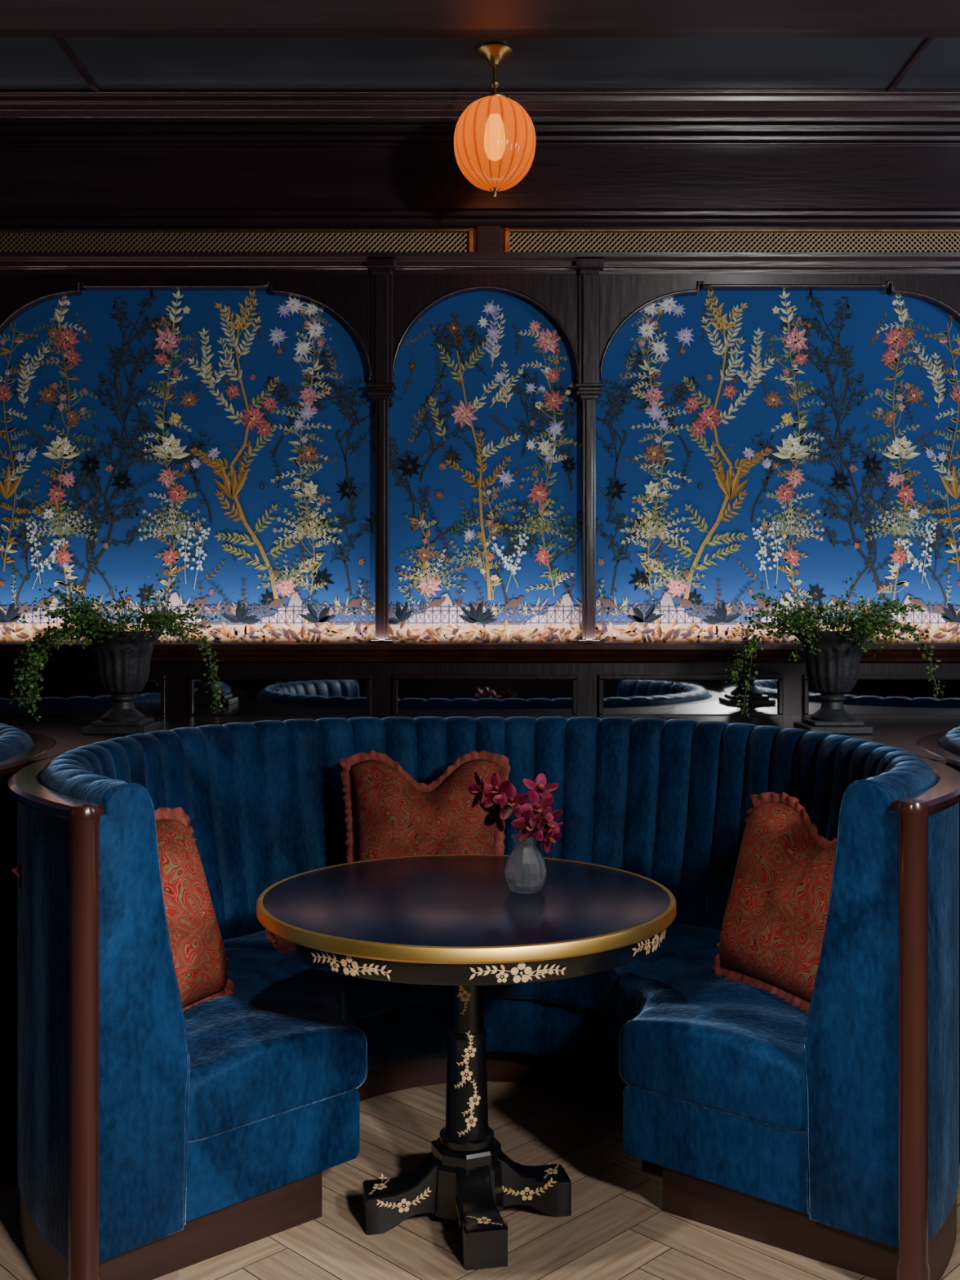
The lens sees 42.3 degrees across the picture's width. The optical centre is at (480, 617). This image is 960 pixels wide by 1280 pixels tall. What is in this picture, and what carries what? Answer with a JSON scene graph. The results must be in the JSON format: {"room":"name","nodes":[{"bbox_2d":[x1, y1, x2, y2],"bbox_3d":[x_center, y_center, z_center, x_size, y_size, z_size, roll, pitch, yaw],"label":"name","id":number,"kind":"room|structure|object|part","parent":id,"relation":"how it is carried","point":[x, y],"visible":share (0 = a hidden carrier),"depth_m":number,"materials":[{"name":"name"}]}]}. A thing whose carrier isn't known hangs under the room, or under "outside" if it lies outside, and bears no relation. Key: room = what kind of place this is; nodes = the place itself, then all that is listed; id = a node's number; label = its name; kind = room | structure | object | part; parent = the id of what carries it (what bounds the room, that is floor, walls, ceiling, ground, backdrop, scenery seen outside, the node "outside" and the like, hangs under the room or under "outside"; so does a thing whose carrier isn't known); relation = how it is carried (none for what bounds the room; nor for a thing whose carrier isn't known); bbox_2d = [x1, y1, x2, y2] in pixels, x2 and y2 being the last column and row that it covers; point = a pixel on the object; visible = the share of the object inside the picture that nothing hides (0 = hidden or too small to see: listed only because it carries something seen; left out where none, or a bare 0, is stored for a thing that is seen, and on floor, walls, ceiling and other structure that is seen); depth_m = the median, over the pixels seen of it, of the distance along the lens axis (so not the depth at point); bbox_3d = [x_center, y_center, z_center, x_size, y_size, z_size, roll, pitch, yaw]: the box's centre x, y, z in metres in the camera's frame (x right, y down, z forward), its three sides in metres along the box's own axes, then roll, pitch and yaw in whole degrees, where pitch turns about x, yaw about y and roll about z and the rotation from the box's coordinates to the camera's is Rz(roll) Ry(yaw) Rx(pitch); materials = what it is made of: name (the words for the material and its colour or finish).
{"room":"restaurant","nodes":[
{"label":"restaurant","id":0,"kind":"room"},
{"bbox_2d":[0,1081,959,1279],"bbox_3d":[-0.044,1.450,1.044,9.808,0.001,8.747,0,0,0],"label":"floor","id":1,"kind":"structure","parent":0,"point":[325,1247],"depth_m":2.94,"materials":[{"name":"brown wood"}]},
{"bbox_2d":[0,723,56,1170],"bbox_3d":[-2.446,0.898,3.513,2.490,1.104,2.053,0,0,0],"label":"booth","id":2,"kind":"object","parent":1,"relation":"on","point":[17,746],"visible":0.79,"depth_m":3.30,"materials":[{"name":"blue fabric"}]},
{"bbox_3d":[-2.440,0.838,3.501,2.380,0.984,1.941,0,0,0],"label":"channelled backrest","id":3,"kind":"part","parent":2,"relation":"part of","materials":[{"name":"blue fabric"}]},
{"bbox_3d":[-2.440,0.400,3.503,2.424,0.031,1.982,0,0,0],"label":"wood rail","id":4,"kind":"part","parent":2,"relation":"part of","materials":[{"name":"brown wood"}]},
{"bbox_2d":[256,854,675,1270],"bbox_3d":[-0.032,1.058,3.010,1.004,0.783,1.004,0,0,38],"label":"round pedestal table","id":5,"kind":"object","parent":1,"relation":"on","point":[455,921],"visible":0.98,"depth_m":2.90,"materials":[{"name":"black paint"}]},
{"bbox_3d":[-0.032,1.011,3.010,0.200,0.522,0.200,0,0,0],"label":"pedestal post","id":6,"kind":"part","parent":5,"relation":"part of","materials":[{"name":"black paint"}]},
{"bbox_2d":[467,771,563,893],"bbox_3d":[0.087,0.521,3.029,0.234,0.293,0.112,0,0,0],"label":"vase","id":7,"kind":"object","parent":5,"relation":"on","point":[526,870],"visible":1,"depth_m":3.00,"materials":[{"name":"grey"}]},
{"bbox_3d":[0.056,0.532,3.033,0.111,0.222,0.009,0,0,4],"label":"stem","id":8,"kind":"part","parent":7,"relation":"part of","materials":[{"name":"plant"}]},
{"bbox_2d":[7,716,959,1279],"bbox_3d":[0.014,0.898,3.513,2.490,1.104,2.053,0,0,0],"label":"booth","id":9,"kind":"object","parent":1,"relation":"on","point":[156,1138],"visible":0.88,"depth_m":2.88,"materials":[{"name":"blue fabric"}]},
{"bbox_3d":[-0.807,0.914,2.532,0.066,1.071,0.066,0,0,0],"label":"post","id":10,"kind":"part","parent":9,"relation":"part of","materials":[{"name":"brown wood"}]},
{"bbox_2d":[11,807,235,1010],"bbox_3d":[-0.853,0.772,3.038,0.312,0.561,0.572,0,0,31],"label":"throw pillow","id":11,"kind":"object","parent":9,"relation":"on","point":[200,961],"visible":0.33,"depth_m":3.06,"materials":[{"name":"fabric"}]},
{"bbox_3d":[-0.618,1.240,3.255,0.644,0.170,1.101,0,0,0],"label":"seat","id":12,"kind":"part","parent":9,"relation":"part of","materials":[{"name":"blue fabric"}]},
{"bbox_2d":[183,947,367,1142],"bbox_3d":[-0.612,1.067,3.253,0.665,0.195,1.088,0,0,0],"label":"seat cushion","id":13,"kind":"object","parent":9,"relation":"on","point":[289,1045],"depth_m":2.96,"materials":[{"name":"blue fabric"}]},
{"bbox_2d":[338,750,510,862],"bbox_3d":[-0.178,0.704,4.057,0.568,0.529,0.238,0,0,-5],"label":"throw pillow","id":14,"kind":"object","parent":9,"relation":"on","point":[389,814],"visible":0.56,"depth_m":4.00,"materials":[{"name":"fabric"}]},
{"bbox_2d":[222,921,720,1021],"bbox_3d":[0.020,1.067,3.901,1.713,0.195,0.696,0,0,0],"label":"seat cushion","id":15,"kind":"object","parent":9,"relation":"on","point":[593,997],"depth_m":3.69,"materials":[{"name":"blue fabric"}]},
{"bbox_3d":[0.020,0.400,3.503,2.424,0.031,1.982,0,0,0],"label":"wood rail","id":16,"kind":"part","parent":9,"relation":"part of","materials":[{"name":"brown wood"}]},
{"bbox_3d":[0.020,1.240,3.901,1.735,0.170,0.685,0,0,0],"label":"seat","id":17,"kind":"part","parent":9,"relation":"part of","materials":[{"name":"blue fabric"}]},
{"bbox_2d":[616,949,808,1133],"bbox_3d":[0.666,1.068,3.277,0.638,0.194,1.040,0,0,0],"label":"seat cushion","id":18,"kind":"object","parent":9,"relation":"on","point":[695,1042],"depth_m":2.98,"materials":[{"name":"blue fabric"}]},
{"bbox_3d":[0.667,1.240,3.275,0.626,0.170,1.057,0,0,0],"label":"seat","id":19,"kind":"part","parent":9,"relation":"part of","materials":[{"name":"blue fabric"}]},
{"bbox_2d":[711,791,836,1013],"bbox_3d":[0.859,0.750,3.209,0.299,0.550,0.583,0,0,-34],"label":"throw pillow","id":20,"kind":"object","parent":9,"relation":"on","point":[774,923],"visible":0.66,"depth_m":3.20,"materials":[{"name":"fabric"}]},
{"bbox_3d":[0.903,0.914,2.590,0.066,1.071,0.066,0,0,0],"label":"post","id":21,"kind":"part","parent":9,"relation":"part of","materials":[{"name":"brown wood"}]},
{"bbox_2d":[916,726,959,1155],"bbox_3d":[2.474,0.898,3.513,2.490,1.104,2.053,0,0,0],"label":"booth","id":22,"kind":"object","parent":1,"relation":"on","point":[945,745],"visible":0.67,"depth_m":3.58,"materials":[{"name":"blue fabric"}]},
{"bbox_3d":[2.480,0.400,3.503,2.424,0.031,1.982,0,0,0],"label":"wood rail","id":23,"kind":"part","parent":22,"relation":"part of","materials":[{"name":"brown wood"}]},
{"bbox_3d":[2.480,0.838,3.501,2.380,0.984,1.941,0,0,0],"label":"channelled backrest","id":24,"kind":"part","parent":22,"relation":"part of","materials":[{"name":"blue fabric"}]},
{"bbox_2d":[0,37,959,88],"bbox_3d":[0.020,-2.040,0.750,8.940,0.080,8.500,0,0,0],"label":"ceiling","id":25,"kind":"structure","parent":0,"point":[25,63],"depth_m":4.47,"materials":[{"name":"paint"}]},
{"bbox_2d":[53,37,99,92],"bbox_3d":[-1.450,-1.994,4.450,0.024,0.012,0.540,0,0,0],"label":"trim","id":26,"kind":"structure","parent":25,"relation":"attached to","point":[60,41],"depth_m":4.46,"materials":[{"name":"brown wood"}]},
{"bbox_2d":[0,0,959,37],"bbox_3d":[0.020,-1.945,3.740,8.940,0.110,0.880,0,0,0],"label":"ceiling beam","id":27,"kind":"structure","parent":25,"relation":"attached to","point":[18,18],"depth_m":3.91,"materials":[{"name":"black wood"}]},
{"bbox_2d":[453,41,535,197],"bbox_3d":[0.052,-1.741,4.370,0.288,0.518,0.291,0,0,-20],"label":"pendant lamp","id":28,"kind":"object","parent":25,"relation":"hanging from","point":[495,136],"visible":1,"depth_m":4.28,"materials":[{"name":"orange glass"}]},
{"bbox_3d":[0.052,-1.661,4.370,0.288,0.303,0.291,0,0,0],"label":"ribbed glass globe","id":29,"kind":"part","parent":28,"relation":"part of","materials":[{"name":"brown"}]},
{"bbox_3d":[0.052,-1.881,4.370,0.116,0.138,0.116,0,0,0],"label":"rod","id":30,"kind":"part","parent":28,"relation":"part of","materials":[{"name":"gold metal"}]},
{"bbox_2d":[886,37,935,92],"bbox_3d":[1.550,-1.994,4.450,0.024,0.012,0.540,0,0,0],"label":"trim","id":31,"kind":"structure","parent":25,"relation":"attached to","point":[928,41],"depth_m":4.46,"materials":[{"name":"brown wood"}]},
{"bbox_2d":[0,252,959,277],"bbox_3d":[0.020,-1.380,4.848,8.940,0.071,0.105,0,0,0],"label":"wood trim molding","id":32,"kind":"structure","parent":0,"point":[11,263],"depth_m":4.83,"materials":[{"name":"black wood"}]},
{"bbox_2d":[0,146,959,208],"bbox_3d":[0.020,-1.723,4.889,8.940,0.254,0.027,0,0,0],"label":"frieze","id":33,"kind":"object","parent":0,"point":[31,177],"depth_m":4.88},
{"bbox_2d":[0,227,959,252],"bbox_3d":[0.020,-1.475,4.890,8.940,0.126,0.024,0,0,0],"label":"grille","id":34,"kind":"object","parent":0,"point":[502,229],"depth_m":4.88,"materials":[{"name":"brown wood"}]},
{"bbox_2d":[0,208,959,227],"bbox_3d":[0.020,-1.570,4.863,8.940,0.071,0.074,0,0,0],"label":"molding","id":35,"kind":"structure","parent":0,"point":[9,217],"depth_m":4.85,"materials":[{"name":"black wood"}]},
{"bbox_2d":[476,225,500,252],"bbox_3d":[0.034,-1.475,4.864,0.094,0.119,0.028,0,0,0],"label":"block","id":36,"kind":"object","parent":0,"point":[488,237],"depth_m":4.85,"materials":[{"name":"brown wood"}]},
{"bbox_3d":[0.020,-0.275,4.951,8.940,3.450,0.098,0,0,0],"label":"wall","id":37,"kind":"structure","parent":0,"visible":0},
{"bbox_2d":[0,674,166,715],"bbox_3d":[-1.597,0.309,4.862,0.733,0.175,0.019,0,0,0],"label":"wall mirror","id":38,"kind":"object","parent":37,"relation":"attached to","point":[62,695],"visible":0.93,"depth_m":4.86,"materials":[{"name":"clear glass"}]},
{"bbox_3d":[-1.597,0.232,4.862,0.733,0.020,0.019,0,0,0],"label":"frame","id":39,"kind":"part","parent":38,"relation":"part of","materials":[{"name":"brown wood"}]},
{"bbox_3d":[-1.597,0.387,4.862,0.733,0.020,0.019,0,0,0],"label":"frame","id":40,"kind":"part","parent":38,"relation":"part of","materials":[{"name":"brown wood"}]},
{"bbox_3d":[-1.241,0.309,4.862,0.020,0.135,0.019,0,0,0],"label":"frame","id":41,"kind":"part","parent":38,"relation":"part of","materials":[{"name":"brown wood"}]},
{"bbox_2d":[0,274,371,382],"bbox_3d":[-1.191,-1.141,4.878,1.528,0.432,0.046,0,0,0],"label":"trim","id":42,"kind":"structure","parent":37,"relation":"attached to","point":[349,295],"depth_m":4.86,"materials":[{"name":"brown wood"}]},
{"bbox_2d":[0,280,371,379],"bbox_3d":[-1.191,-1.125,4.852,1.540,0.387,0.012,0,0,0],"label":"bead","id":43,"kind":"object","parent":42,"relation":"attached to","point":[272,282],"depth_m":4.85},
{"bbox_2d":[0,227,473,252],"bbox_3d":[-2.188,-1.472,4.860,4.324,0.106,0.040,0,0,0],"label":"air vent","id":44,"kind":"object","parent":37,"relation":"attached to","point":[11,240],"visible":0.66,"depth_m":4.87,"materials":[{"name":"gold metal"}]},
{"bbox_3d":[-2.188,-1.516,4.865,4.324,0.008,0.030,0,0,0],"label":"frame","id":45,"kind":"part","parent":44,"relation":"part of","materials":[{"name":"gold metal"}]},
{"bbox_3d":[-0.035,-1.472,4.865,0.018,0.106,0.030,0,0,0],"label":"frame","id":46,"kind":"part","parent":44,"relation":"part of","materials":[{"name":"gold metal"}]},
{"bbox_2d":[188,674,371,715],"bbox_3d":[-0.783,0.309,4.862,0.717,0.175,0.019,0,0,0],"label":"wall mirror","id":47,"kind":"object","parent":37,"relation":"attached to","point":[244,695],"visible":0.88,"depth_m":4.86,"materials":[{"name":"clear glass"}]},
{"bbox_3d":[-1.132,0.309,4.862,0.020,0.135,0.019,0,0,0],"label":"frame","id":48,"kind":"part","parent":47,"relation":"part of","materials":[{"name":"brown wood"}]},
{"bbox_3d":[-0.783,0.232,4.862,0.717,0.020,0.019,0,0,0],"label":"frame","id":49,"kind":"part","parent":47,"relation":"part of","materials":[{"name":"brown wood"}]},
{"bbox_3d":[-0.783,0.387,4.862,0.717,0.020,0.019,0,0,0],"label":"frame","id":50,"kind":"part","parent":47,"relation":"part of","materials":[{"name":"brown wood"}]},
{"bbox_3d":[-0.435,0.309,4.862,0.020,0.135,0.019,0,0,0],"label":"frame","id":51,"kind":"part","parent":47,"relation":"part of","materials":[{"name":"brown wood"}]},
{"bbox_2d":[0,88,959,146],"bbox_3d":[0.020,-1.925,4.795,8.940,0.150,0.210,0,0,0],"label":"trim","id":52,"kind":"structure","parent":37,"relation":"attached to","point":[29,117],"depth_m":4.79,"materials":[{"name":"black wood"}]},
{"bbox_3d":[0.020,-1.925,4.795,8.940,0.150,0.210,0,0,0],"label":"cornice","id":53,"kind":"part","parent":52,"relation":"part of","materials":[{"name":"brown wood"}]},
{"bbox_2d":[0,662,959,715],"bbox_3d":[0.020,0.307,4.887,8.940,0.286,0.030,0,0,0],"label":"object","id":54,"kind":"structure","parent":37,"relation":"attached to","point":[177,673],"depth_m":4.87,"materials":[{"name":"brown wood"}]},
{"bbox_2d":[0,715,959,764],"bbox_3d":[0.020,0.417,4.110,8.920,0.066,1.520,0,0,0],"label":"shelf","id":55,"kind":"object","parent":37,"relation":"attached to","point":[904,732],"visible":0.3,"depth_m":4.54,"materials":[{"name":"brown wood"}]},
{"bbox_2d":[8,571,226,734],"bbox_3d":[-1.210,0.110,4.185,0.705,0.547,0.603,0,0,-8],"label":"potted fern","id":56,"kind":"object","parent":55,"relation":"on","point":[122,658],"visible":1,"depth_m":4.11,"materials":[{"name":"green plant"}]},
{"bbox_2d":[724,569,944,734],"bbox_3d":[1.192,0.113,4.183,0.716,0.541,0.582,0,0,8],"label":"potted fern","id":57,"kind":"object","parent":55,"relation":"on","point":[833,658],"visible":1,"depth_m":4.11,"materials":[{"name":"green plant"}]},
{"bbox_2d":[0,642,959,662],"bbox_3d":[0.020,0.134,4.845,8.940,0.074,0.110,0,0,0],"label":"trim","id":58,"kind":"structure","parent":37,"relation":"attached to","point":[9,651],"depth_m":4.81,"materials":[{"name":"brown wood"}]},
{"bbox_2d":[370,639,393,642],"bbox_3d":[-0.384,0.095,4.868,0.084,0.023,0.066,0,0,0],"label":"foot","id":59,"kind":"object","parent":58,"relation":"on","point":[371,640],"visible":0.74,"depth_m":4.83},
{"bbox_2d":[375,399,389,639],"bbox_3d":[-0.384,-0.384,4.873,0.052,0.967,0.056,0,0,0],"label":"shaft","id":60,"kind":"object","parent":59,"relation":"on","point":[387,402],"visible":0.46,"depth_m":4.84,"materials":[{"name":"brown wood"}]},
{"bbox_2d":[377,399,385,640],"bbox_3d":[-0.384,-0.380,4.868,0.026,0.948,0.066,0,0,0],"label":"reed","id":61,"kind":"object","parent":60,"relation":"attached to","point":[381,402],"depth_m":4.84,"materials":[{"name":"black wood"}]},
{"bbox_2d":[372,395,391,401],"bbox_3d":[-0.384,-0.862,4.868,0.071,0.016,0.066,0,0,0],"label":"capital","id":62,"kind":"object","parent":60,"relation":"on","point":[374,397],"visible":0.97,"depth_m":4.83,"materials":[{"name":"brown wood"}]},
{"bbox_2d":[368,391,395,397],"bbox_3d":[-0.384,-0.877,4.861,0.103,0.013,0.081,0,0,0],"label":"capital","id":63,"kind":"object","parent":62,"relation":"on","point":[371,393],"visible":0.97,"depth_m":4.82,"materials":[{"name":"brown wood"}]},
{"bbox_2d":[369,386,394,391],"bbox_3d":[-0.384,-0.891,4.863,0.090,0.016,0.076,0,0,0],"label":"capital","id":64,"kind":"object","parent":63,"relation":"on","point":[371,388],"visible":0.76,"depth_m":4.82,"materials":[{"name":"brown wood"}]},
{"bbox_2d":[367,382,396,390],"bbox_3d":[-0.384,-0.906,4.858,0.110,0.013,0.086,0,0,0],"label":"capital","id":65,"kind":"object","parent":64,"relation":"on","point":[369,384],"visible":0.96,"depth_m":4.82,"materials":[{"name":"brown wood"}]},
{"bbox_2d":[366,257,395,382],"bbox_3d":[-0.384,-1.151,4.846,0.110,0.477,0.111,0,0,0],"label":"shaft","id":66,"kind":"object","parent":65,"relation":"on","point":[390,277],"depth_m":4.84,"materials":[{"name":"brown wood"}]},
{"bbox_3d":[-0.384,-1.373,4.846,0.110,0.032,0.111,0,0,0],"label":"cap","id":67,"kind":"part","parent":66,"relation":"part of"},
{"bbox_2d":[374,274,388,382],"bbox_3d":[-0.384,-1.128,4.867,0.052,0.432,0.069,0,0,0],"label":"pilaster","id":68,"kind":"object","parent":66,"relation":"attached to","point":[381,281],"depth_m":4.83,"materials":[{"name":"black wood"}]},
{"bbox_3d":[-0.384,-1.347,4.861,0.077,0.019,0.081,0,0,0],"label":"cap","id":69,"kind":"part","parent":66,"relation":"part of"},
{"bbox_2d":[577,639,599,642],"bbox_3d":[0.425,0.095,4.868,0.084,0.023,0.066,0,0,0],"label":"foot","id":70,"kind":"object","parent":58,"relation":"on","point":[578,640],"visible":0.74,"depth_m":4.83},
{"bbox_2d":[581,399,595,639],"bbox_3d":[0.425,-0.384,4.873,0.052,0.967,0.056,0,0,0],"label":"shaft","id":71,"kind":"object","parent":70,"relation":"on","point":[583,402],"visible":0.46,"depth_m":4.84,"materials":[{"name":"brown wood"}]},
{"bbox_2d":[578,395,598,401],"bbox_3d":[0.425,-0.862,4.868,0.071,0.016,0.066,0,0,0],"label":"capital","id":72,"kind":"object","parent":71,"relation":"on","point":[581,397],"visible":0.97,"depth_m":4.83,"materials":[{"name":"brown wood"}]},
{"bbox_2d":[574,391,602,397],"bbox_3d":[0.425,-0.877,4.861,0.103,0.013,0.081,0,0,0],"label":"capital","id":73,"kind":"object","parent":72,"relation":"on","point":[578,393],"visible":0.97,"depth_m":4.82,"materials":[{"name":"brown wood"}]},
{"bbox_2d":[576,386,600,391],"bbox_3d":[0.425,-0.891,4.863,0.090,0.016,0.076,0,0,0],"label":"capital","id":74,"kind":"object","parent":73,"relation":"on","point":[579,388],"visible":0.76,"depth_m":4.82,"materials":[{"name":"brown wood"}]},
{"bbox_2d":[573,382,604,390],"bbox_3d":[0.425,-0.906,4.858,0.110,0.013,0.086,0,0,0],"label":"capital","id":75,"kind":"object","parent":74,"relation":"on","point":[577,384],"visible":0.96,"depth_m":4.82,"materials":[{"name":"brown wood"}]},
{"bbox_2d":[574,257,604,382],"bbox_3d":[0.425,-1.151,4.846,0.110,0.477,0.111,0,0,0],"label":"shaft","id":76,"kind":"object","parent":75,"relation":"on","point":[580,277],"depth_m":4.84,"materials":[{"name":"brown wood"}]},
{"bbox_2d":[582,274,595,382],"bbox_3d":[0.425,-1.128,4.867,0.052,0.432,0.069,0,0,0],"label":"reed","id":77,"kind":"object","parent":76,"relation":"attached to","point":[588,281],"depth_m":4.83,"materials":[{"name":"black wood"}]},
{"bbox_3d":[0.425,-1.347,4.861,0.077,0.019,0.081,0,0,0],"label":"cap","id":78,"kind":"part","parent":76,"relation":"part of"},
{"bbox_3d":[0.425,-1.373,4.846,0.110,0.032,0.111,0,0,0],"label":"cap","id":79,"kind":"part","parent":76,"relation":"part of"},
{"bbox_2d":[585,399,592,640],"bbox_3d":[0.426,-0.380,4.868,0.026,0.948,0.066,0,0,0],"label":"reed","id":80,"kind":"object","parent":71,"relation":"attached to","point":[588,402],"depth_m":4.84,"materials":[{"name":"black wood"}]},
{"bbox_2d":[0,277,959,642],"bbox_3d":[0.020,-0.619,4.899,8.940,1.464,0.003,0,0,0],"label":"mural","id":81,"kind":"object","parent":37,"relation":"attached to","point":[797,443],"visible":0.96,"depth_m":4.90},
{"bbox_2d":[392,674,577,715],"bbox_3d":[0.019,0.309,4.862,0.723,0.175,0.019,0,0,0],"label":"wall mirror","id":82,"kind":"object","parent":37,"relation":"attached to","point":[413,695],"visible":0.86,"depth_m":4.86,"materials":[{"name":"clear glass"}]},
{"bbox_3d":[-0.332,0.309,4.862,0.020,0.135,0.019,0,0,0],"label":"frame","id":83,"kind":"part","parent":82,"relation":"part of","materials":[{"name":"brown wood"}]},
{"bbox_3d":[0.019,0.232,4.862,0.723,0.020,0.019,0,0,0],"label":"frame","id":84,"kind":"part","parent":82,"relation":"part of","materials":[{"name":"brown wood"}]},
{"bbox_3d":[0.019,0.387,4.862,0.723,0.020,0.019,0,0,0],"label":"frame","id":85,"kind":"part","parent":82,"relation":"part of","materials":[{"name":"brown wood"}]},
{"bbox_3d":[0.371,0.309,4.862,0.020,0.135,0.019,0,0,0],"label":"frame","id":86,"kind":"part","parent":82,"relation":"part of","materials":[{"name":"brown wood"}]},
{"bbox_2d":[392,274,577,366],"bbox_3d":[0.021,-1.141,4.878,0.729,0.432,0.046,0,0,0],"label":"trim","id":87,"kind":"structure","parent":37,"relation":"attached to","point":[411,293],"depth_m":4.86,"materials":[{"name":"brown wood"}]},
{"bbox_2d":[392,284,578,379],"bbox_3d":[0.021,-1.117,4.852,0.740,0.370,0.012,0,0,0],"label":"bead","id":88,"kind":"object","parent":87,"relation":"attached to","point":[526,295],"depth_m":4.85},
{"bbox_2d":[598,674,783,715],"bbox_3d":[0.825,0.309,4.862,0.723,0.175,0.019,0,0,0],"label":"wall mirror","id":89,"kind":"object","parent":37,"relation":"attached to","point":[619,695],"visible":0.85,"depth_m":4.86,"materials":[{"name":"clear glass"}]},
{"bbox_3d":[0.474,0.309,4.862,0.020,0.135,0.019,0,0,0],"label":"frame","id":90,"kind":"part","parent":89,"relation":"part of","materials":[{"name":"brown wood"}]},
{"bbox_3d":[0.825,0.232,4.862,0.723,0.020,0.019,0,0,0],"label":"frame","id":91,"kind":"part","parent":89,"relation":"part of","materials":[{"name":"brown wood"}]},
{"bbox_3d":[0.825,0.387,4.862,0.723,0.020,0.019,0,0,0],"label":"frame","id":92,"kind":"part","parent":89,"relation":"part of","materials":[{"name":"brown wood"}]},
{"bbox_3d":[1.177,0.309,4.862,0.020,0.135,0.019,0,0,0],"label":"frame","id":93,"kind":"part","parent":89,"relation":"part of","materials":[{"name":"brown wood"}]},
{"bbox_2d":[504,227,959,252],"bbox_3d":[2.243,-1.472,4.860,4.293,0.106,0.040,0,0,0],"label":"air vent","id":94,"kind":"object","parent":37,"relation":"attached to","point":[515,240],"visible":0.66,"depth_m":4.87,"materials":[{"name":"gold metal"}]},
{"bbox_3d":[0.106,-1.472,4.865,0.018,0.106,0.030,0,0,0],"label":"frame","id":95,"kind":"part","parent":94,"relation":"part of","materials":[{"name":"gold metal"}]},
{"bbox_3d":[2.243,-1.516,4.865,4.293,0.008,0.030,0,0,0],"label":"frame","id":96,"kind":"part","parent":94,"relation":"part of","materials":[{"name":"gold metal"}]},
{"bbox_2d":[600,274,959,361],"bbox_3d":[1.233,-1.141,4.878,1.528,0.432,0.046,0,0,0],"label":"trim","id":97,"kind":"structure","parent":37,"relation":"attached to","point":[620,295],"depth_m":4.86,"materials":[{"name":"brown wood"}]},
{"bbox_2d":[599,280,959,379],"bbox_3d":[1.233,-1.125,4.852,1.540,0.387,0.012,0,0,0],"label":"bead","id":98,"kind":"object","parent":97,"relation":"attached to","point":[698,282],"depth_m":4.85},
{"bbox_2d":[802,674,959,715],"bbox_3d":[1.633,0.309,4.862,0.733,0.175,0.019,0,0,0],"label":"wall mirror","id":99,"kind":"object","parent":37,"relation":"attached to","point":[873,695],"visible":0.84,"depth_m":4.86,"materials":[{"name":"clear glass"}]},
{"bbox_3d":[1.276,0.309,4.862,0.020,0.135,0.019,0,0,0],"label":"frame","id":100,"kind":"part","parent":99,"relation":"part of","materials":[{"name":"brown wood"}]},
{"bbox_3d":[1.633,0.232,4.862,0.733,0.020,0.019,0,0,0],"label":"frame","id":101,"kind":"part","parent":99,"relation":"part of","materials":[{"name":"brown wood"}]},
{"bbox_3d":[1.633,0.387,4.862,0.733,0.020,0.019,0,0,0],"label":"frame","id":102,"kind":"part","parent":99,"relation":"part of","materials":[{"name":"brown wood"}]}
]}

